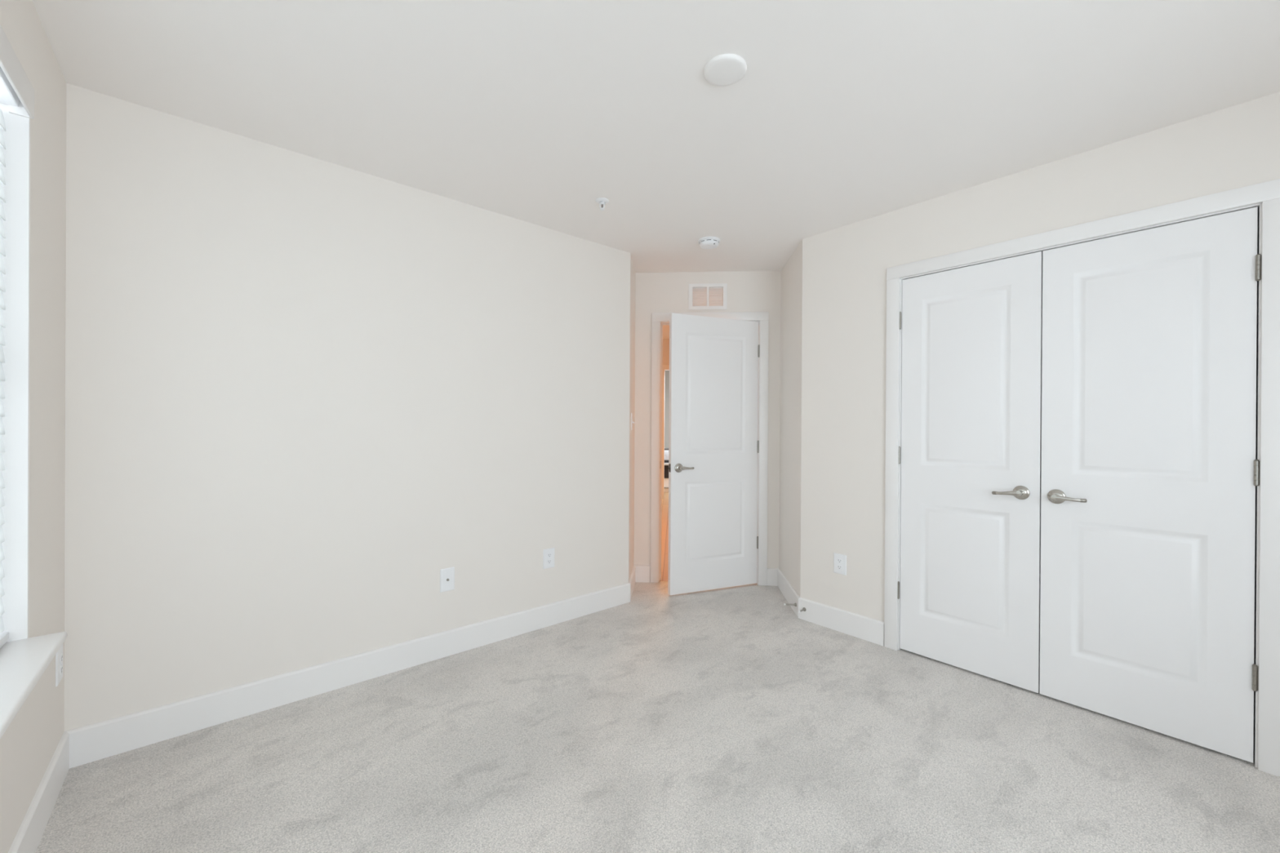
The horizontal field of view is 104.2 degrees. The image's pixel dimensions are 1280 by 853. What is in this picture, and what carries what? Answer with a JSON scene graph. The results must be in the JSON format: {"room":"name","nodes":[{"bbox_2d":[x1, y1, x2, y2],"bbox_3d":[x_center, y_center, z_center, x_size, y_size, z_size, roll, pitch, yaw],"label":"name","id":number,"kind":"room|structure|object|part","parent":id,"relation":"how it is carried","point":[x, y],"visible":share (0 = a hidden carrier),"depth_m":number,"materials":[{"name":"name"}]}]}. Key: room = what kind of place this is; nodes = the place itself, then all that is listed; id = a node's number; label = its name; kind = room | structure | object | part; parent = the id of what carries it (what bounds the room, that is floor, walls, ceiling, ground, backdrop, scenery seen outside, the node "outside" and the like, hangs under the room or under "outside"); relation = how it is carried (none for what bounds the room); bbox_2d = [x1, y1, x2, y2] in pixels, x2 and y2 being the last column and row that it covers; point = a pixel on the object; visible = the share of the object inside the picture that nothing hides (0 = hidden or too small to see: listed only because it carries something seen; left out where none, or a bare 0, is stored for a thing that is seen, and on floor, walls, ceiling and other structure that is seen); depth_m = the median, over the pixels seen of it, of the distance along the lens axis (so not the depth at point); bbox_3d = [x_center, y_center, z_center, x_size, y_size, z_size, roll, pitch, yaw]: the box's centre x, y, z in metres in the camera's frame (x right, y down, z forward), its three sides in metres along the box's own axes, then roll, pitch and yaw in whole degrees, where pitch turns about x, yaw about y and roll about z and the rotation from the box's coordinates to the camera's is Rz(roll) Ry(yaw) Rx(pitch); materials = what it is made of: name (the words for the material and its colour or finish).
{"room":"empty bedroom","nodes":[
{"label":"empty bedroom","id":0,"kind":"room"},
{"bbox_2d":[0,0,66,852],"bbox_3d":[-0.634,0.010,0.026,0.160,2.440,4.691,0,0,-41],"label":"wall","id":1,"kind":"structure","parent":0,"point":[28,744],"depth_m":1.53,"materials":[{"name":"white paint"}]},
{"bbox_2d":[0,24,34,119],"bbox_3d":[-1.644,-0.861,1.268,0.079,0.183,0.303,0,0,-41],"label":"window frame","id":2,"kind":"structure","parent":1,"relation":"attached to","point":[16,92],"depth_m":1.31,"materials":[{"name":"white"}]},
{"bbox_3d":[-0.909,-0.911,0.402,0.052,0.053,2.581,0,0,-41],"label":"head rail","id":3,"kind":"part","parent":2,"relation":"part of","materials":[{"name":"white plastic"}]},
{"bbox_2d":[0,102,66,738],"bbox_3d":[-0.908,-0.149,0.406,0.224,1.610,2.610,0,0,-41],"label":"window","id":4,"kind":"structure","parent":1,"relation":"in","point":[24,660],"depth_m":1.39,"materials":[{"name":"white plastic"}]},
{"bbox_2d":[0,108,8,648],"bbox_3d":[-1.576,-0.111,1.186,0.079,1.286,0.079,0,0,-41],"label":"window blind","id":5,"kind":"object","parent":4,"relation":"attached to","point":[4,637],"depth_m":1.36,"materials":[{"name":"white plastic"}]},
{"bbox_3d":[-0.919,0.588,0.404,0.028,0.024,2.581,0,0,-41],"label":"rail","id":6,"kind":"part","parent":5,"relation":"part of","materials":[{"name":"white plastic"}]},
{"bbox_3d":[-0.893,0.617,0.423,0.174,0.022,2.608,0,0,-41],"label":"sill","id":7,"kind":"part","parent":4,"relation":"part of","materials":[{"name":"white paint"}]},
{"bbox_2d":[8,731,69,852],"bbox_3d":[-0.594,1.164,0.108,0.014,0.132,4.431,0,0,-41],"label":"baseboard","id":8,"kind":"structure","parent":1,"relation":"attached to","point":[28,837],"depth_m":1.50,"materials":[{"name":"white paint"}]},
{"bbox_2d":[55,644,62,686],"bbox_3d":[-1.985,0.814,1.705,0.008,0.120,0.080,0,0,-41],"label":"wall outlet","id":9,"kind":"object","parent":1,"relation":"attached to","point":[59,655],"visible":0.99,"depth_m":1.69,"materials":[{"name":"white plastic"}]},
{"bbox_2d":[59,664,62,675],"bbox_3d":[-1.983,0.834,1.707,0.003,0.028,0.034,0,0,-41],"label":"receptacle","id":10,"kind":"object","parent":9,"relation":"attached to","point":[60,665],"depth_m":1.70,"materials":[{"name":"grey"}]},
{"bbox_2d":[59,653,62,663],"bbox_3d":[-1.983,0.795,1.707,0.003,0.028,0.034,0,0,-41],"label":"receptacle","id":11,"kind":"object","parent":9,"relation":"attached to","point":[60,655],"depth_m":1.70,"materials":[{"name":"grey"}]},
{"bbox_2d":[64,83,630,731],"bbox_3d":[-1.093,0.003,2.669,2.614,2.440,0.100,0,0,-41],"label":"wall","id":12,"kind":"structure","parent":0,"point":[302,391],"depth_m":2.23,"materials":[{"name":"white paint"}]},
{"bbox_2d":[66,582,630,768],"bbox_3d":[-1.060,1.157,2.630,2.620,0.132,0.014,0,0,-41],"label":"baseboard","id":13,"kind":"structure","parent":12,"relation":"attached to","point":[96,741],"depth_m":2.24,"materials":[{"name":"white paint"}]},
{"bbox_2d":[440,566,454,592],"bbox_3d":[-1.025,0.818,2.657,0.076,0.122,0.015,0,0,-41],"label":"cable wall plate","id":14,"kind":"object","parent":12,"relation":"attached to","point":[446,575],"visible":1,"depth_m":2.65,"materials":[{"name":"white plastic"}]},
{"bbox_2d":[542,547,554,568],"bbox_3d":[-0.559,0.812,3.066,0.080,0.120,0.008,0,0,-41],"label":"wall outlet","id":15,"kind":"object","parent":12,"relation":"attached to","point":[548,553],"visible":1,"depth_m":3.06,"materials":[{"name":"white plastic"}]},
{"bbox_2d":[546,559,551,564],"bbox_3d":[-0.557,0.831,3.064,0.034,0.028,0.003,0,0,-41],"label":"receptacle","id":16,"kind":"object","parent":15,"relation":"attached to","point":[548,561],"depth_m":3.06,"materials":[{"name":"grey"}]},
{"bbox_2d":[546,552,551,557],"bbox_3d":[-0.557,0.792,3.064,0.034,0.028,0.003,0,0,-41],"label":"receptacle","id":17,"kind":"object","parent":15,"relation":"attached to","point":[548,554],"depth_m":3.06,"materials":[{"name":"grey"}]},
{"bbox_2d":[628,253,635,581],"bbox_3d":[-0.104,0.006,3.774,0.100,2.440,0.566,0,0,4],"label":"wall","id":18,"kind":"structure","parent":0,"point":[633,274],"depth_m":3.69,"materials":[{"name":"white paint"}]},
{"bbox_2d":[628,564,635,600],"bbox_3d":[-0.058,1.161,3.712,0.014,0.132,0.457,0,0,4],"label":"baseboard","id":19,"kind":"structure","parent":18,"relation":"attached to","point":[632,580],"depth_m":3.69,"materials":[{"name":"white paint"}]},
{"bbox_2d":[631,413,634,430],"bbox_3d":[-0.051,-0.035,3.652,0.023,0.124,0.078,0,0,4],"label":"light switch","id":20,"kind":"object","parent":18,"relation":"attached to","point":[632,421],"visible":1,"depth_m":3.64,"materials":[{"name":"white plastic"}]},
{"bbox_3d":[-0.059,-0.035,3.653,0.006,0.124,0.078,0,0,4],"label":"plate","id":21,"kind":"part","parent":20,"relation":"part of","materials":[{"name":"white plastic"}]},
{"bbox_2d":[32,0,1279,272],"bbox_3d":[0.777,-1.255,1.490,4.200,0.100,5.062,0,0,-41],"label":"ceiling","id":22,"kind":"structure","parent":0,"point":[842,113],"depth_m":1.78,"materials":[{"name":"white paint"}]},
{"bbox_2d":[595,197,608,210],"bbox_3d":[-0.203,-1.189,2.675,0.073,0.048,0.073,0,0,-41],"label":"sprinkler head","id":23,"kind":"object","parent":22,"relation":"attached to","point":[601,201],"visible":1,"depth_m":2.67},
{"bbox_2d":[697,236,719,248],"bbox_3d":[0.450,-1.188,3.242,0.143,0.043,0.143,0,0,-41],"label":"smoke detector","id":24,"kind":"object","parent":22,"relation":"attached to","point":[706,242],"visible":1,"depth_m":3.20,"materials":[{"name":"white plastic"}]},
{"bbox_2d":[703,53,746,85],"bbox_3d":[0.288,-1.200,1.684,0.143,0.016,0.143,0,0,-41],"label":"cover plate","id":25,"kind":"object","parent":22,"relation":"attached to","point":[724,69],"visible":1,"depth_m":1.67,"materials":[{"name":"white paint"}]},
{"bbox_2d":[35,492,1279,852],"bbox_3d":[0.923,1.268,5.635,9.874,0.080,11.102,0,0,-41],"label":"floor","id":26,"kind":"structure","parent":0,"point":[724,720],"depth_m":1.81,"materials":[{"name":"carpet"}]},
{"bbox_2d":[664,462,668,492],"bbox_3d":[0.605,0.950,9.432,1.240,0.540,0.440,0,0,4],"label":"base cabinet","id":27,"kind":"object","parent":26,"relation":"on","point":[666,464],"visible":0.02,"depth_m":9.24,"materials":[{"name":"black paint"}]},
{"bbox_3d":[0.604,1.090,9.432,1.160,0.260,0.380,0,0,4],"label":"drawer","id":28,"kind":"part","parent":27,"relation":"part of","materials":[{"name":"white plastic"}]},
{"bbox_3d":[0.606,0.657,9.432,1.000,0.045,0.260,0,0,4],"label":"box","id":29,"kind":"object","parent":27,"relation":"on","visible":0},
{"bbox_2d":[664,450,668,460],"bbox_3d":[0.607,0.540,9.431,1.000,0.190,0.260,0,0,4],"label":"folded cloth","id":30,"kind":"object","parent":29,"relation":"on","point":[666,452],"visible":0.02,"depth_m":9.31,"materials":[{"name":"white"}]},
{"bbox_2d":[662,338,669,364],"bbox_3d":[0.695,-0.138,8.482,3.000,2.880,0.120,0,0,4],"label":"wall","id":31,"kind":"structure","parent":0,"point":[665,342],"depth_m":8.44,"materials":[{"name":"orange paint"}]},
{"bbox_2d":[662,364,669,498],"bbox_3d":[0.869,0.092,8.462,1.071,2.262,0.137,0,0,4],"label":"door frame","id":32,"kind":"structure","parent":31,"relation":"attached to","point":[665,367],"depth_m":8.43,"materials":[{"name":"white paint"}]},
{"bbox_3d":[0.368,0.127,8.437,0.075,2.187,0.017,0,0,4],"label":"casing","id":33,"kind":"part","parent":32,"relation":"part of","materials":[{"name":"white paint"}]},
{"bbox_3d":[0.871,-1.001,8.400,1.071,0.075,0.017,0,0,4],"label":"head casing","id":34,"kind":"part","parent":32,"relation":"part of","materials":[{"name":"white paint"}]},
{"bbox_2d":[664,370,669,448],"bbox_3d":[0.907,-0.142,11.515,3.000,2.880,0.100,0,0,4],"label":"wall","id":35,"kind":"structure","parent":0,"point":[666,372],"depth_m":11.48,"materials":[{"name":"grey paint"}]},
{"bbox_2d":[662,292,721,339],"bbox_3d":[0.654,-1.527,7.792,3.000,0.100,7.559,0,0,4],"label":"ceiling","id":36,"kind":"structure","parent":0,"point":[665,328],"depth_m":7.65,"materials":[{"name":"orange paint"}]},
{"bbox_2d":[634,271,781,582],"bbox_3d":[0.525,0.009,3.957,1.330,2.440,0.115,0,0,4],"label":"wall","id":37,"kind":"structure","parent":0,"point":[747,291],"depth_m":3.91,"materials":[{"name":"white paint"}]},
{"bbox_2d":[635,564,649,582],"bbox_3d":[0.015,1.161,3.929,0.128,0.132,0.014,0,0,4],"label":"baseboard","id":38,"kind":"structure","parent":37,"relation":"attached to","point":[642,572],"depth_m":3.92,"materials":[{"name":"white paint"}]},
{"bbox_2d":[688,283,727,310],"bbox_3d":[0.530,-1.015,3.897,0.298,0.202,0.017,0,0,4],"label":"air vent","id":39,"kind":"object","parent":37,"relation":"in","point":[700,301],"visible":1,"depth_m":3.90,"materials":[{"name":"white metal"}]},
{"bbox_2d":[650,311,768,586],"bbox_3d":[0.542,0.170,3.947,0.904,2.120,0.132,0,0,4],"label":"door frame","id":40,"kind":"structure","parent":37,"relation":"attached to","point":[659,320],"depth_m":3.88,"materials":[{"name":"white paint"}]},
{"bbox_3d":[0.120,0.201,3.919,0.066,2.053,0.017,0,0,4],"label":"casing","id":41,"kind":"part","parent":40,"relation":"part of","materials":[{"name":"white paint"}]},
{"bbox_3d":[0.544,-0.857,3.888,0.904,0.066,0.017,0,0,4],"label":"head casing","id":42,"kind":"part","parent":40,"relation":"part of","materials":[{"name":"white paint"}]},
{"bbox_3d":[0.956,0.205,3.861,0.066,2.053,0.017,0,0,4],"label":"casing","id":43,"kind":"part","parent":40,"relation":"part of","materials":[{"name":"white paint"}]},
{"bbox_2d":[667,313,759,595],"bbox_3d":[0.566,0.202,3.739,0.772,2.032,0.157,0,0,-22],"label":"door","id":44,"kind":"structure","parent":37,"relation":"in","point":[713,444],"depth_m":3.72,"materials":[{"name":"white paint"}]},
{"bbox_3d":[0.328,0.300,3.589,0.101,0.027,0.048,0,0,-23],"label":"lever","id":45,"kind":"part","parent":44,"relation":"part of","materials":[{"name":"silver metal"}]},
{"bbox_2d":[766,568,778,586],"bbox_3d":[1.030,1.166,3.858,0.098,0.132,0.014,0,0,4],"label":"baseboard","id":46,"kind":"structure","parent":37,"relation":"attached to","point":[772,573],"depth_m":3.85,"materials":[{"name":"white paint"}]},
{"bbox_2d":[779,240,802,596],"bbox_3d":[1.116,0.013,3.588,0.100,2.440,0.767,0,0,4],"label":"wall","id":47,"kind":"structure","parent":0,"point":[791,306],"depth_m":3.49,"materials":[{"name":"white paint"}]},
{"bbox_2d":[777,568,799,617],"bbox_3d":[1.049,1.167,3.534,0.014,0.132,0.658,0,0,4],"label":"baseboard","id":48,"kind":"structure","parent":47,"relation":"attached to","point":[786,588],"depth_m":3.49,"materials":[{"name":"white paint"}]},
{"bbox_2d":[783,602,796,606],"bbox_3d":[0.984,1.167,3.266,0.078,0.024,0.024,0,0,4],"label":"door stop","id":49,"kind":"object","parent":47,"relation":"attached to","point":[795,603],"visible":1,"depth_m":3.26,"materials":[{"name":"silver metal"}]},
{"bbox_2d":[798,607,806,613],"bbox_3d":[1.023,1.165,3.152,0.066,0.024,0.024,0,0,-41],"label":"door stop","id":50,"kind":"object","parent":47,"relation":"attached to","point":[803,608],"visible":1,"depth_m":3.16,"materials":[{"name":"silver metal"}]},
{"bbox_2d":[800,91,1279,622],"bbox_3d":[2.282,0.023,1.871,0.120,2.440,3.650,0,0,-41],"label":"wall","id":51,"kind":"structure","parent":0,"point":[844,321],"depth_m":2.83,"materials":[{"name":"white paint"}]},
{"bbox_2d":[833,552,846,575],"bbox_3d":[1.206,0.830,3.008,0.008,0.120,0.080,0,0,-41],"label":"wall outlet","id":52,"kind":"object","parent":51,"relation":"attached to","point":[839,560],"visible":1,"depth_m":3.00,"materials":[{"name":"white plastic"}]},
{"bbox_2d":[836,564,842,569],"bbox_3d":[1.204,0.850,3.006,0.003,0.028,0.034,0,0,-41],"label":"receptacle","id":53,"kind":"object","parent":52,"relation":"attached to","point":[838,566],"depth_m":3.00,"materials":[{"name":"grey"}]},
{"bbox_2d":[836,558,842,563],"bbox_3d":[1.204,0.811,3.006,0.003,0.028,0.034,0,0,-41],"label":"receptacle","id":54,"kind":"object","parent":52,"relation":"attached to","point":[838,560],"depth_m":3.00,"materials":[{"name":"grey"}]},
{"bbox_2d":[798,597,884,646],"bbox_3d":[1.200,1.169,3.009,0.014,0.132,0.536,0,0,-41],"label":"baseboard","id":55,"kind":"structure","parent":51,"relation":"attached to","point":[869,629],"depth_m":2.98,"materials":[{"name":"white paint"}]},
{"bbox_2d":[897,251,1042,693],"bbox_3d":[1.623,0.210,2.518,0.095,2.032,0.627,0,0,-41],"label":"door","id":56,"kind":"structure","parent":51,"relation":"in","point":[972,335],"depth_m":2.48,"materials":[{"name":"white paint"}]},
{"bbox_3d":[1.741,0.311,2.346,0.048,0.028,0.101,0,0,-41],"label":"lever","id":57,"kind":"part","parent":56,"relation":"part of","materials":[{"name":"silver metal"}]},
{"bbox_2d":[884,178,1279,777],"bbox_3d":[1.883,0.178,2.317,0.137,2.124,1.387,0,0,-41],"label":"door frame","id":58,"kind":"structure","parent":51,"relation":"attached to","point":[1265,196],"depth_m":1.82,"materials":[{"name":"white paint"}]},
{"bbox_3d":[1.405,0.209,2.775,0.017,2.056,0.068,0,0,-41],"label":"casing","id":59,"kind":"part","parent":58,"relation":"part of","materials":[{"name":"white paint"}]},
{"bbox_3d":[1.843,-0.850,2.276,0.017,0.068,1.387,0,0,-41],"label":"head casing","id":60,"kind":"part","parent":58,"relation":"part of","materials":[{"name":"white paint"}]},
{"bbox_3d":[2.270,0.215,1.780,0.017,2.056,0.068,0,0,-41],"label":"casing","id":61,"kind":"part","parent":58,"relation":"part of","materials":[{"name":"white paint"}]},
{"bbox_2d":[1040,206,1262,763],"bbox_3d":[2.039,0.213,2.039,0.095,2.032,0.632,0,0,-41],"label":"door","id":62,"kind":"structure","parent":51,"relation":"in","point":[1150,475],"depth_m":2.01,"materials":[{"name":"white paint"}]},
{"bbox_3d":[1.874,0.316,2.193,0.048,0.026,0.101,0,0,-41],"label":"lever","id":63,"kind":"part","parent":62,"relation":"part of","materials":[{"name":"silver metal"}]}
]}

